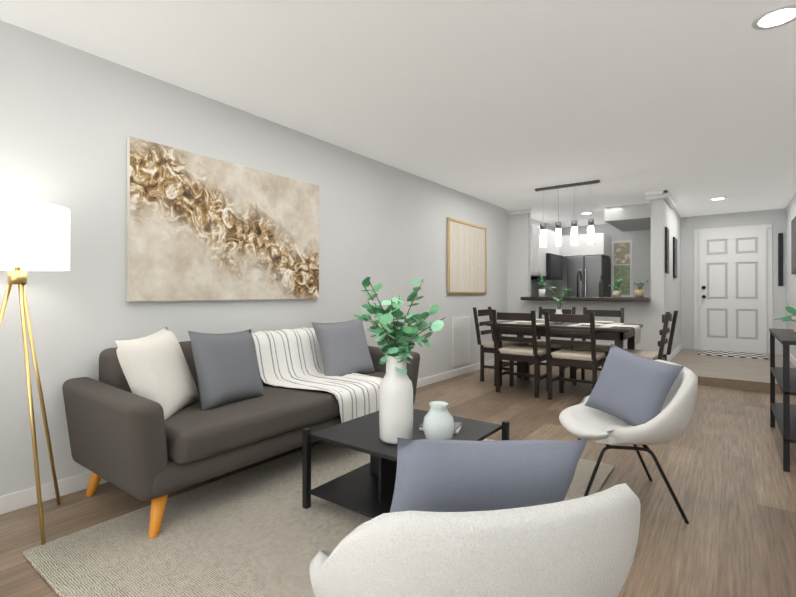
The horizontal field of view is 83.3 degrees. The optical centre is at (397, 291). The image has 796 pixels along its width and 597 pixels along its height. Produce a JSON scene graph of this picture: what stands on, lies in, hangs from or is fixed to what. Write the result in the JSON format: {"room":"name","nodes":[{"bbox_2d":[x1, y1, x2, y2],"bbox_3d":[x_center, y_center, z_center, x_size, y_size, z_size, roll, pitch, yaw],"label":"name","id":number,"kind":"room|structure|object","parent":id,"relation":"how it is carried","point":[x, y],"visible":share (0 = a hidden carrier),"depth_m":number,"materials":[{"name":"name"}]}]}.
{"room":"living room","nodes":[
{"label":"living room","id":0,"kind":"room"},
{"bbox_2d":[0,20,557,495],"bbox_3d":[0.204,-0.111,5.226,0.120,2.440,10.660,0,0,37],"label":"wall","id":1,"kind":"structure","parent":0,"point":[72,118],"depth_m":2.69,"materials":[{"name":"white paint"}]},
{"bbox_2d":[126,136,318,301],"bbox_3d":[-1.149,-0.428,3.268,0.038,0.980,1.520,0,0,37],"label":"canvas art","id":2,"kind":"object","parent":1,"relation":"attached to","point":[200,227],"visible":0.93,"depth_m":3.08,"materials":[{"name":"beige fabric"}]},
{"bbox_2d":[0,359,507,514],"bbox_3d":[-0.538,1.060,4.111,0.013,0.090,7.750,0,0,37],"label":"baseboard","id":3,"kind":"structure","parent":1,"relation":"attached to","point":[13,501],"depth_m":2.41,"materials":[{"name":"white wood"}]},
{"bbox_2d":[452,316,470,366],"bbox_3d":[0.850,0.662,5.977,0.018,0.640,0.500,0,0,37],"label":"air vent","id":4,"kind":"object","parent":1,"relation":"in","point":[461,340],"visible":0.98,"depth_m":5.95,"materials":[{"name":"white"}]},
{"bbox_2d":[447,217,486,294],"bbox_3d":[0.958,-0.448,6.113,0.026,0.980,1.100,0,0,37],"label":"framed art","id":5,"kind":"object","parent":1,"relation":"attached to","point":[466,258],"visible":1,"depth_m":6.07,"materials":[{"name":"brown"}]},
{"bbox_2d":[0,361,795,596],"bbox_3d":[1.697,1.155,4.112,3.840,0.100,10.660,0,0,37],"label":"floor","id":6,"kind":"structure","parent":0,"point":[730,480],"depth_m":2.41,"materials":[{"name":"brown wood"}]},
{"bbox_2d":[0,198,69,544],"bbox_3d":[-1.725,0.353,2.017,0.461,1.492,0.463,0,0,37],"label":"lamp","id":7,"kind":"object","parent":6,"relation":"on","point":[34,235],"visible":0.94,"depth_m":1.98,"materials":[{"name":"white fabric"}]},
{"bbox_2d":[62,318,419,537],"bbox_3d":[-0.779,0.657,2.989,0.909,0.902,2.198,0,0,37],"label":"sofa","id":8,"kind":"object","parent":6,"relation":"on","point":[157,418],"visible":0.88,"depth_m":2.41,"materials":[{"name":"fabric"}]},
{"bbox_2d":[22,438,614,596],"bbox_3d":[-0.106,1.092,2.332,1.790,0.014,2.490,0,0,37],"label":"rug","id":9,"kind":"object","parent":6,"relation":"on","point":[258,531],"visible":0.56,"depth_m":1.95,"materials":[{"name":"carpet"}]},
{"bbox_2d":[302,408,508,517],"bbox_3d":[0.057,0.895,2.317,0.782,0.407,0.752,0,0,37],"label":"coffee table","id":10,"kind":"object","parent":9,"relation":"on","point":[367,489],"visible":0.38,"depth_m":2.23,"materials":[{"name":"black wood"}]},
{"bbox_2d":[353,277,444,443],"bbox_3d":[-0.008,0.320,2.159,0.485,0.784,0.406,0,0,37],"label":"vase","id":11,"kind":"object","parent":10,"relation":"on","point":[396,404],"visible":1,"depth_m":2.11,"materials":[{"name":"white ceramic"}]},
{"bbox_2d":[423,401,454,439],"bbox_3d":[0.192,0.620,2.106,0.152,0.185,0.152,0,0,37],"label":"glass vase","id":12,"kind":"object","parent":10,"relation":"on","point":[438,422],"visible":0.83,"depth_m":2.06,"materials":[{"name":"white"}]},
{"bbox_2d":[419,422,461,433],"bbox_3d":[0.223,0.702,2.332,0.203,0.022,0.145,0,0,18],"label":"book","id":13,"kind":"object","parent":10,"relation":"on","point":[458,425],"visible":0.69,"depth_m":2.29,"materials":[{"name":"white paper"}]},
{"bbox_2d":[309,438,640,596],"bbox_3d":[0.166,0.695,1.079,0.740,0.805,0.630,0,0,-14],"label":"shell chair","id":14,"kind":"object","parent":6,"relation":"on","point":[465,518],"visible":1,"depth_m":0.81,"materials":[{"name":"white fabric"}]},
{"bbox_2d":[473,307,526,381],"bbox_3d":[1.286,0.656,5.616,0.533,0.910,0.470,0,0,37],"label":"dining chair","id":15,"kind":"object","parent":6,"relation":"on","point":[487,347],"visible":0.69,"depth_m":5.56,"materials":[{"name":"grey wood"}]},
{"bbox_2d":[492,310,547,397],"bbox_3d":[1.360,0.653,4.918,0.470,0.910,0.533,0,0,37],"label":"dining chair","id":16,"kind":"object","parent":6,"relation":"on","point":[535,354],"visible":0.92,"depth_m":4.81,"materials":[{"name":"grey wood"}]},
{"bbox_2d":[527,306,575,382],"bbox_3d":[1.952,0.656,5.714,0.470,0.910,0.533,0,0,37],"label":"dining chair","id":17,"kind":"object","parent":6,"relation":"on","point":[542,344],"visible":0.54,"depth_m":5.68,"materials":[{"name":"grey wood"}]},
{"bbox_2d":[486,284,642,386],"bbox_3d":[1.903,0.513,5.133,1.516,1.191,0.900,0,0,37],"label":"dining table","id":18,"kind":"object","parent":6,"relation":"on","point":[617,333],"visible":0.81,"depth_m":4.90,"materials":[{"name":"grey wood"}]},
{"bbox_2d":[531,224,610,279],"bbox_3d":[2.821,-0.035,6.944,2.010,2.100,0.540,0,0,37],"label":"kitchen cabinets","id":19,"kind":"object","parent":6,"relation":"on","point":[549,257],"visible":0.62,"depth_m":6.88,"materials":[{"name":"white wood"}]},
{"bbox_2d":[576,270,581,296],"bbox_3d":[2.750,-0.117,6.791,0.044,0.402,0.233,0,0,37],"label":"kitchen faucet","id":20,"kind":"object","parent":19,"relation":"on","point":[577,294],"visible":1,"depth_m":6.72,"materials":[{"name":"black metal"}]},
{"bbox_2d":[544,311,605,399],"bbox_3d":[1.817,0.652,4.578,0.470,0.910,0.533,0,0,37],"label":"dining chair","id":21,"kind":"object","parent":6,"relation":"on","point":[593,359],"visible":0.9,"depth_m":4.48,"materials":[{"name":"grey wood"}]},
{"bbox_2d":[567,255,610,296],"bbox_3d":[3.648,0.234,8.567,0.620,1.775,0.800,0,0,37],"label":"fridge","id":22,"kind":"object","parent":6,"relation":"on","point":[592,269],"visible":0.44,"depth_m":8.30,"materials":[{"name":"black metal"}]},
{"bbox_2d":[573,307,623,384],"bbox_3d":[2.409,0.655,5.374,0.470,0.910,0.533,0,0,37],"label":"dining chair","id":23,"kind":"object","parent":6,"relation":"on","point":[602,347],"visible":0.27,"depth_m":5.42,"materials":[{"name":"grey wood"}]},
{"bbox_2d":[559,344,697,523],"bbox_3d":[1.205,0.704,2.407,0.630,0.796,0.740,0,0,12],"label":"shell chair","id":24,"kind":"object","parent":6,"relation":"on","point":[635,400],"visible":1,"depth_m":2.30,"materials":[{"name":"white fabric"}]},
{"bbox_2d":[623,310,677,360],"bbox_3d":[2.540,0.652,4.617,0.533,0.910,0.470,0,0,41],"label":"dining chair","id":25,"kind":"object","parent":6,"relation":"on","point":[663,341],"visible":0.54,"depth_m":4.55,"materials":[{"name":"grey wood"}]},
{"bbox_2d":[670,349,795,392],"bbox_3d":[4.720,1.063,6.351,1.420,0.100,3.020,0,0,37],"label":"platform","id":26,"kind":"object","parent":6,"relation":"on","point":[736,372],"visible":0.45,"depth_m":5.80,"materials":[{"name":"wood"}]},
{"bbox_2d":[698,350,767,358],"bbox_3d":[5.370,1.010,7.202,0.870,0.011,0.680,0,0,37],"label":"doormat","id":27,"kind":"object","parent":26,"relation":"on","point":[734,354],"visible":1,"depth_m":7.12,"materials":[{"name":"grey fabric"}]},
{"bbox_2d":[769,328,795,471],"bbox_3d":[2.875,0.702,3.076,0.440,0.800,1.170,0,0,37],"label":"console table","id":28,"kind":"object","parent":6,"relation":"on","point":[783,414],"visible":1,"depth_m":2.95,"materials":[{"name":"black wood"}]},
{"bbox_2d":[772,306,795,321],"bbox_3d":[2.759,0.148,2.974,0.448,0.305,0.455,0,0,37],"label":"potted plant","id":29,"kind":"object","parent":28,"relation":"on","point":[791,310],"visible":1,"depth_m":3.01,"materials":[{"name":"green plant"}]},
{"bbox_2d":[0,0,795,227],"bbox_3d":[1.697,-1.385,4.121,3.840,0.100,10.660,0,0,37],"label":"ceiling","id":30,"kind":"structure","parent":0,"point":[689,106],"depth_m":2.86,"materials":[{"name":"white paint"}]},
{"bbox_2d":[535,180,599,247],"bbox_3d":[2.097,-0.945,5.580,0.780,0.770,0.088,0,0,37],"label":"pendant light","id":31,"kind":"object","parent":30,"relation":"hanging from","point":[558,233],"visible":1,"depth_m":5.55,"materials":[{"name":"white glass"}]},
{"bbox_2d":[710,197,725,200],"bbox_3d":[4.571,-1.322,6.395,0.200,0.006,0.200,0,0,37],"label":"recessed light","id":32,"kind":"object","parent":30,"relation":"in","point":[719,198],"visible":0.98,"depth_m":6.37,"materials":[{"name":"white"}]},
{"bbox_2d":[752,4,795,29],"bbox_3d":[1.853,-1.337,2.186,0.200,0.006,0.200,0,0,37],"label":"recessed light","id":33,"kind":"object","parent":30,"relation":"in","point":[779,16],"visible":1,"depth_m":2.19,"materials":[{"name":"white"}]},
{"bbox_2d":[507,213,650,357],"bbox_3d":[2.576,-0.106,6.616,2.030,2.440,0.420,0,0,37],"label":"wall","id":34,"kind":"structure","parent":0,"point":[637,310],"depth_m":6.94,"materials":[{"name":"white paint"}]},
{"bbox_2d":[536,272,547,296],"bbox_3d":[2.206,-0.115,6.840,0.171,0.398,0.163,0,0,37],"label":"potted plant","id":35,"kind":"object","parent":34,"relation":"on","point":[541,289],"visible":1,"depth_m":6.82,"materials":[{"name":"white ceramic"}]},
{"bbox_2d":[506,190,668,214],"bbox_3d":[2.646,-1.276,6.537,2.240,0.100,0.070,0,0,37],"label":"crown molding","id":36,"kind":"structure","parent":34,"relation":"attached to","point":[653,195],"depth_m":6.94,"materials":[{"name":"white paint"}]},
{"bbox_2d":[599,276,603,296],"bbox_3d":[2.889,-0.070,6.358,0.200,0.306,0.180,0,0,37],"label":"wine bottle","id":37,"kind":"object","parent":34,"relation":"on","point":[601,288],"visible":1,"depth_m":6.33,"materials":[{"name":"grey"}]},
{"bbox_2d":[608,279,623,296],"bbox_3d":[3.056,-0.046,6.264,0.211,0.256,0.173,0,0,37],"label":"potted plant","id":38,"kind":"object","parent":34,"relation":"on","point":[617,293],"visible":1,"depth_m":6.22,"materials":[{"name":"beige"}]},
{"bbox_2d":[634,280,647,296],"bbox_3d":[3.291,-0.037,6.054,0.176,0.237,0.142,0,0,37],"label":"potted plant","id":39,"kind":"object","parent":34,"relation":"on","point":[639,293],"visible":1,"depth_m":6.03,"materials":[{"name":"beige"}]},
{"bbox_2d":[605,203,650,231],"bbox_3d":[3.996,-1.213,7.440,0.730,0.220,1.490,0,0,37],"label":"soffit","id":40,"kind":"structure","parent":0,"point":[632,217],"depth_m":6.97,"materials":[{"name":"white paint"}]},
{"bbox_2d":[651,199,680,356],"bbox_3d":[4.224,-0.104,7.005,0.150,2.440,2.570,0,0,37],"label":"wall","id":41,"kind":"structure","parent":0,"point":[665,292],"depth_m":6.01,"materials":[{"name":"white paint"}]},
{"bbox_2d":[665,227,668,273],"bbox_3d":[3.691,-0.558,6.138,0.024,0.620,0.280,0,0,37],"label":"art","id":42,"kind":"object","parent":41,"relation":"attached to","point":[666,250],"visible":0.98,"depth_m":6.03,"materials":[{"name":"black metal"}]},
{"bbox_2d":[663,190,675,208],"bbox_3d":[3.819,-1.282,6.288,0.060,0.090,1.070,0,0,37],"label":"crown molding","id":43,"kind":"structure","parent":41,"relation":"attached to","point":[670,201],"depth_m":6.17,"materials":[{"name":"white paint"}]},
{"bbox_2d":[667,344,681,361],"bbox_3d":[4.290,0.970,6.952,0.013,0.090,2.570,0,0,37],"label":"baseboard","id":44,"kind":"structure","parent":41,"relation":"attached to","point":[675,352],"depth_m":6.92,"materials":[{"name":"white wood"}]},
{"bbox_2d":[673,237,676,277],"bbox_3d":[4.347,-0.524,7.021,0.024,0.620,0.440,0,0,37],"label":"art","id":45,"kind":"object","parent":41,"relation":"attached to","point":[674,257],"visible":0.98,"depth_m":6.88,"materials":[{"name":"black metal"}]},
{"bbox_2d":[558,208,785,354],"bbox_3d":[4.790,-0.100,8.278,3.600,2.440,0.150,0,0,37],"label":"wall","id":46,"kind":"structure","parent":0,"point":[776,218],"depth_m":7.92,"materials":[{"name":"white paint"}]},
{"bbox_2d":[612,240,632,296],"bbox_3d":[4.291,-0.429,8.579,0.360,1.100,0.020,0,0,37],"label":"window","id":47,"kind":"structure","parent":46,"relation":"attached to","point":[622,259],"depth_m":8.55,"materials":[{"name":"clear glass"}]},
{"bbox_2d":[699,228,766,353],"bbox_3d":[5.593,-0.003,7.505,0.910,2.030,0.129,0,0,37],"label":"entry door","id":48,"kind":"structure","parent":46,"relation":"in","point":[732,291],"depth_m":7.50,"materials":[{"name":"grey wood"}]},
{"bbox_2d":[694,224,772,353],"bbox_3d":[5.626,-0.037,7.550,1.060,2.110,0.019,0,0,37],"label":"door frame","id":49,"kind":"structure","parent":46,"relation":"attached to","point":[769,281],"depth_m":7.47,"materials":[{"name":"white wood"}]},
{"bbox_2d":[778,233,782,285],"bbox_3d":[6.130,-0.509,7.173,0.060,0.850,0.022,0,0,37],"label":"framed picture","id":50,"kind":"object","parent":46,"relation":"attached to","point":[780,259],"visible":0.98,"depth_m":7.17,"materials":[{"name":"black metal"}]},
{"bbox_2d":[786,193,795,358],"bbox_3d":[3.190,-0.119,3.007,0.120,2.440,10.660,0,0,37],"label":"wall","id":51,"kind":"structure","parent":0,"point":[790,277],"depth_m":6.60,"materials":[{"name":"white paint"}]},
{"bbox_2d":[790,354,795,366],"bbox_3d":[3.106,1.006,3.003,0.013,0.190,10.320,0,0,37],"label":"baseboard","id":52,"kind":"structure","parent":51,"relation":"attached to","point":[792,359],"depth_m":6.22,"materials":[{"name":"white wood"}]},
{"bbox_2d":[791,216,795,273],"bbox_3d":[5.198,-0.609,5.840,0.029,0.740,0.960,0,0,37],"label":"framed artwork","id":53,"kind":"object","parent":51,"relation":"attached to","point":[793,246],"visible":1,"depth_m":5.99,"materials":[{"name":"black metal"}]}
]}

